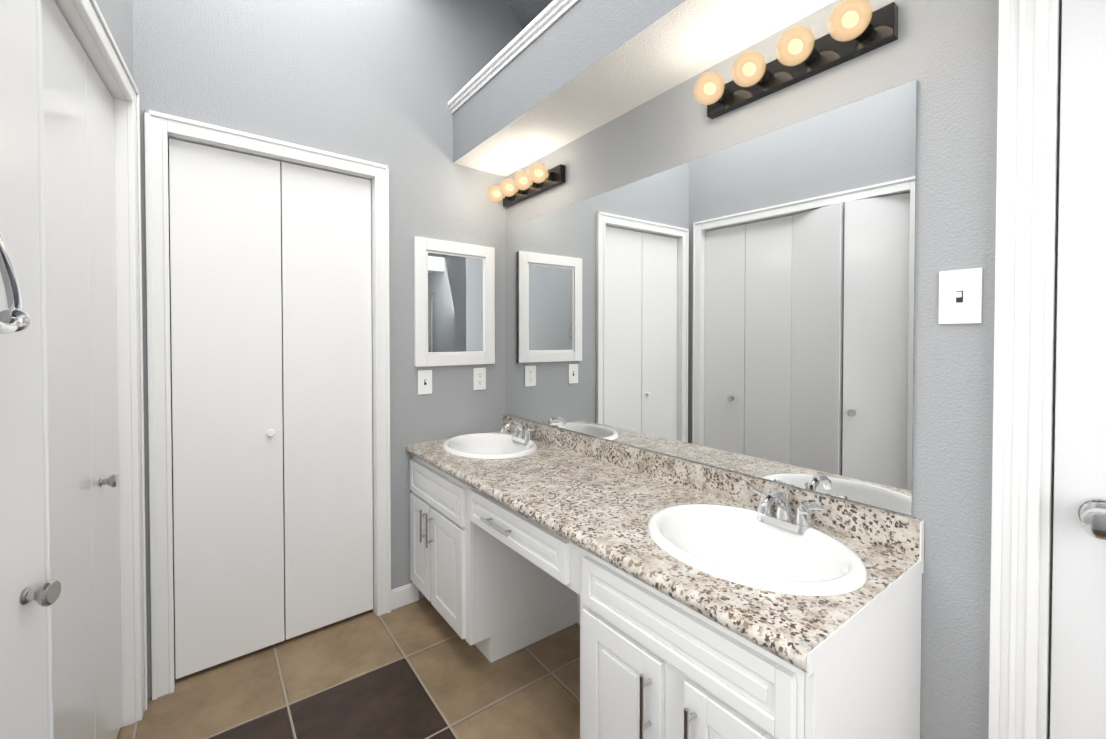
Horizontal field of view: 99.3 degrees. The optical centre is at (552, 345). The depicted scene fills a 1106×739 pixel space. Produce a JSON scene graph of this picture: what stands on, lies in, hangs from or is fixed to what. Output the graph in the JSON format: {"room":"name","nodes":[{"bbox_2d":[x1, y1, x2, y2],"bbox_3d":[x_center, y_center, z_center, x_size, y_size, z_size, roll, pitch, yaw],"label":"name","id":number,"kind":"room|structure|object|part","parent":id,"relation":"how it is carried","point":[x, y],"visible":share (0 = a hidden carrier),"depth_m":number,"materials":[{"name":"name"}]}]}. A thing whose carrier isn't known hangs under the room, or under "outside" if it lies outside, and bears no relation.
{"room":"bathroom","nodes":[
{"label":"bathroom","id":0,"kind":"room"},
{"bbox_2d":[72,0,125,96],"bbox_3d":[-1.128,-2.212,0.974,0.120,2.828,1.224,-1,1,-32],"label":"wall","id":1,"kind":"structure","parent":0,"point":[113,12],"depth_m":1.44,"materials":[{"name":"grey paint"}]},
{"bbox_2d":[0,0,61,738],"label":"bifold door","id":2,"kind":"structure","parent":1,"relation":"in","point":[28,594],"depth_m":0.76,"materials":[{"name":"white wood"}]},
{"bbox_2d":[41,0,94,738],"bbox_3d":[-1.198,0.230,1.148,0.032,2.048,0.303,-1,1,-32],"label":"bifold door","id":3,"kind":"structure","parent":1,"relation":"in","point":[66,281],"depth_m":1.14,"materials":[{"name":"white wood"}]},
{"bbox_2d":[54,0,134,726],"bbox_3d":[-1.127,0.238,1.012,0.121,2.072,1.224,-1,1,-32],"label":"trim","id":4,"kind":"structure","parent":1,"relation":"attached to","point":[72,17],"depth_m":1.55,"materials":[{"name":"white paint"}]},
{"bbox_2d":[85,53,122,738],"bbox_3d":[-1.345,0.226,1.417,0.069,2.048,0.303,-1,1,-32],"label":"bifold door","id":5,"kind":"structure","parent":1,"relation":"in","point":[102,290],"depth_m":1.40,"materials":[{"name":"white wood"}]},
{"bbox_2d":[72,0,390,721],"bbox_3d":[-0.747,0.202,1.343,1.058,2.134,1.390,-1,1,-39],"label":"door frame","id":6,"kind":"structure","parent":1,"relation":"attached to","point":[158,126],"depth_m":1.68,"materials":[{"name":"white paint"}]},
{"bbox_2d":[125,0,132,77],"bbox_3d":[-1.545,-1.186,1.651,0.120,4.900,0.340,-1,1,-32],"label":"wall pier","id":7,"kind":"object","parent":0,"point":[129,32],"visible":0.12,"depth_m":1.59,"materials":[{"name":"grey paint"}]},
{"bbox_2d":[168,148,174,664],"bbox_3d":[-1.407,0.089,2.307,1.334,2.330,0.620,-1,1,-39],"label":"door jamb","id":8,"kind":"structure","parent":0,"point":[171,405],"depth_m":1.84,"materials":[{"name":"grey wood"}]},
{"bbox_2d":[132,0,522,697],"bbox_3d":[-0.971,-1.194,2.139,2.895,4.900,0.160,-1,1,-39],"label":"wall","id":9,"kind":"structure","parent":0,"point":[431,58],"depth_m":2.21,"materials":[{"name":"grey paint"}]},
{"bbox_2d":[169,138,284,678],"bbox_3d":[-1.269,0.240,1.850,0.358,2.006,0.060,-1,1,-39],"label":"bifold leaf","id":10,"kind":"object","parent":9,"relation":"attached to","point":[226,307],"visible":1,"depth_m":1.84,"materials":[{"name":"white paint"}]},
{"bbox_2d":[280,162,372,639],"bbox_3d":[-0.995,0.236,2.092,0.364,2.006,0.032,-1,1,-39],"label":"bifold leaf","id":11,"kind":"object","parent":9,"relation":"attached to","point":[326,292],"visible":0.96,"depth_m":2.07,"materials":[{"name":"white paint"}]},
{"bbox_2d":[391,583,418,609],"bbox_3d":[-0.718,1.207,2.272,0.142,0.095,0.012,-1,1,-39],"label":"baseboard","id":12,"kind":"structure","parent":9,"relation":"attached to","point":[404,595],"depth_m":2.27,"materials":[{"name":"white paint"}]},
{"bbox_2d":[418,370,431,394],"bbox_3d":[-0.631,0.181,2.324,0.073,0.118,0.016,-1,1,-39],"label":"switch plate","id":13,"kind":"object","parent":9,"relation":"attached to","point":[424,381],"visible":1,"depth_m":2.32,"materials":[{"name":"white plastic"}]},
{"bbox_2d":[414,236,494,366],"bbox_3d":[-0.497,-0.215,2.424,0.452,0.632,0.022,-1,1,-39],"label":"mirror","id":14,"kind":"object","parent":9,"relation":"attached to","point":[454,303],"visible":1,"depth_m":2.41,"materials":[{"name":"white paint"}]},
{"bbox_2d":[428,253,482,351],"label":"mirror glass","id":15,"kind":"object","parent":14,"relation":"attached to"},
{"bbox_2d":[473,368,485,389],"bbox_3d":[-0.393,0.178,2.524,0.073,0.118,0.007,-1,1,-39],"label":"outlet","id":16,"kind":"object","parent":9,"relation":"attached to","point":[479,378],"visible":1,"depth_m":2.52,"materials":[{"name":"white plastic"}]},
{"bbox_2d":[448,0,578,113],"bbox_3d":[0.865,-1.186,0.536,0.028,0.054,4.680,-1,1,-37],"label":"crown molding","id":17,"kind":"structure","parent":9,"relation":"attached to","point":[549,15],"depth_m":1.91,"materials":[{"name":"white paint"}]},
{"bbox_2d":[117,597,579,738],"bbox_3d":[0.152,1.323,0.429,3.200,0.080,5.300,-1,1,-37],"label":"floor","id":18,"kind":"structure","parent":0,"point":[420,669],"depth_m":1.72,"materials":[{"name":"tile"}]},
{"bbox_2d":[406,435,923,738],"bbox_3d":[0.075,0.875,1.690,0.594,0.776,1.880,-1,1,-37],"label":"bathroom vanity","id":19,"kind":"object","parent":18,"relation":"on","point":[694,600],"depth_m":1.12,"materials":[{"name":"white"}]},
{"bbox_3d":[-0.616,0.926,2.190,0.018,0.424,0.242,-1,1,-37],"label":"door","id":20,"kind":"part","parent":19,"relation":"part of","materials":[{"name":"white wood"}]},
{"bbox_3d":[-0.441,0.930,1.956,0.018,0.424,0.315,-1,1,-37],"label":"door","id":21,"kind":"part","parent":19,"relation":"part of","materials":[{"name":"white wood"}]},
{"bbox_2d":[430,431,557,462],"bbox_3d":[-0.302,0.541,2.244,0.424,0.158,0.524,-1,1,-37],"label":"sink","id":22,"kind":"object","parent":19,"relation":"in","point":[475,446],"depth_m":2.37,"materials":[{"name":"white ceramic"}]},
{"bbox_2d":[498,419,533,438],"bbox_3d":[-0.189,0.427,2.326,0.146,0.102,0.158,-1,1,-37],"label":"faucet","id":23,"kind":"object","parent":19,"relation":"on","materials":[{"name":"silver metal"}]},
{"bbox_3d":[-0.133,0.602,1.538,0.018,0.116,0.585,-1,1,-37],"label":"drawer","id":24,"kind":"part","parent":19,"relation":"part of","materials":[{"name":"white wood"}]},
{"bbox_3d":[0.164,0.926,1.145,0.018,0.456,0.263,-1,1,-37],"label":"door","id":25,"kind":"part","parent":19,"relation":"part of","materials":[{"name":"white wood"}]},
{"bbox_3d":[0.347,0.930,0.899,0.018,0.456,0.223,-1,1,-37],"label":"door","id":26,"kind":"part","parent":19,"relation":"part of","materials":[{"name":"white wood"}]},
{"bbox_2d":[606,491,901,618],"bbox_3d":[0.482,0.557,1.182,0.424,0.158,0.524,-1,1,-37],"label":"sink","id":27,"kind":"object","parent":19,"relation":"in","point":[807,569],"depth_m":1.25,"materials":[{"name":"white ceramic"}]},
{"bbox_2d":[754,483,817,526],"bbox_3d":[0.600,0.443,1.268,0.146,0.102,0.158,-1,1,-37],"label":"faucet","id":28,"kind":"object","parent":19,"relation":"on","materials":[{"name":"silver metal"}]},
{"bbox_2d":[505,0,552,28],"bbox_3d":[0.295,-2.791,0.161,2.685,2.431,4.800,-1,1,-37],"label":"ceiling","id":29,"kind":"structure","parent":0,"point":[525,12],"depth_m":2.58,"materials":[{"name":"grey paint"}]},
{"bbox_2d":[453,0,835,176],"bbox_3d":[1.006,-1.060,0.643,0.323,0.300,4.680,-1,1,-37],"label":"soffit","id":30,"kind":"structure","parent":0,"point":[579,68],"depth_m":1.65,"materials":[{"name":"grey paint"}]},
{"bbox_2d":[506,0,1048,738],"bbox_3d":[0.415,0.015,1.904,0.220,2.490,2.219,-1,1,-37],"label":"wall","id":31,"kind":"structure","parent":0,"point":[944,52],"depth_m":1.08,"materials":[{"name":"grey paint"}]},
{"bbox_2d":[487,162,564,206],"bbox_3d":[-0.160,-0.802,2.347,0.158,0.092,0.520,-1,1,-37],"label":"vanity light","id":32,"kind":"object","parent":31,"relation":"attached to","point":[535,179],"visible":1,"depth_m":2.27,"materials":[{"name":"black metal"}]},
{"bbox_2d":[505,80,916,515],"bbox_3d":[0.297,-0.122,1.871,0.006,1.034,1.881,-1,1,-37],"label":"mirror","id":33,"kind":"object","parent":31,"relation":"attached to","point":[747,307],"visible":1,"depth_m":1.45,"materials":[{"name":"clear glass"}]},
{"bbox_2d":[693,0,897,118],"bbox_3d":[0.620,-0.786,1.301,0.158,0.092,0.520,-1,1,-37],"label":"vanity light","id":34,"kind":"object","parent":31,"relation":"attached to","point":[857,28],"visible":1,"depth_m":1.24,"materials":[{"name":"black metal"}]},
{"bbox_2d":[939,268,982,323],"bbox_3d":[0.906,-0.110,1.047,0.016,0.120,0.074,-1,1,-37],"label":"switch plate","id":35,"kind":"object","parent":31,"relation":"attached to","point":[960,296],"visible":1,"depth_m":1.05,"materials":[{"name":"white plastic"}]},
{"bbox_3d":[0.222,-1.147,-0.866,0.210,4.900,3.200,-1,1,-37],"label":"wall","id":36,"kind":"structure","parent":0,"visible":0},
{"bbox_2d":[0,232,30,333],"bbox_3d":[-0.548,-0.108,0.427,0.081,0.221,0.216,-1,1,-37],"label":"towel ring","id":37,"kind":"object","parent":36,"relation":"attached to","point":[14,317],"visible":1,"depth_m":0.50,"materials":[{"name":"silver metal"}]},
{"bbox_3d":[1.321,-0.991,0.674,0.220,0.440,0.811,-1,1,-37],"label":"wall","id":38,"kind":"structure","parent":0,"visible":0},
{"bbox_2d":[988,0,1048,738],"bbox_3d":[1.223,0.220,0.620,0.024,2.120,0.951,-1,1,-37],"label":"door frame","id":39,"kind":"structure","parent":38,"relation":"attached to","point":[1019,324],"depth_m":0.96,"materials":[{"name":"white paint"}]},
{"bbox_2d":[1037,0,1061,738],"bbox_3d":[1.321,0.254,0.693,0.221,2.050,0.811,-1,1,-37],"label":"trim","id":40,"kind":"structure","parent":38,"relation":"attached to","point":[1049,344],"depth_m":0.95,"materials":[{"name":"white paint"}]},
{"bbox_2d":[1050,0,1105,738],"bbox_3d":[1.227,0.257,0.623,0.108,2.022,0.779,-1,1,-37],"label":"door","id":41,"kind":"structure","parent":38,"relation":"in","point":[1078,677],"depth_m":0.92,"materials":[{"name":"white wood"}]},
{"bbox_3d":[1.021,0.326,0.872,0.074,0.068,0.068,-1,1,-37],"label":"knob","id":42,"kind":"part","parent":41,"relation":"part of","materials":[{"name":"silver metal"}]}
]}

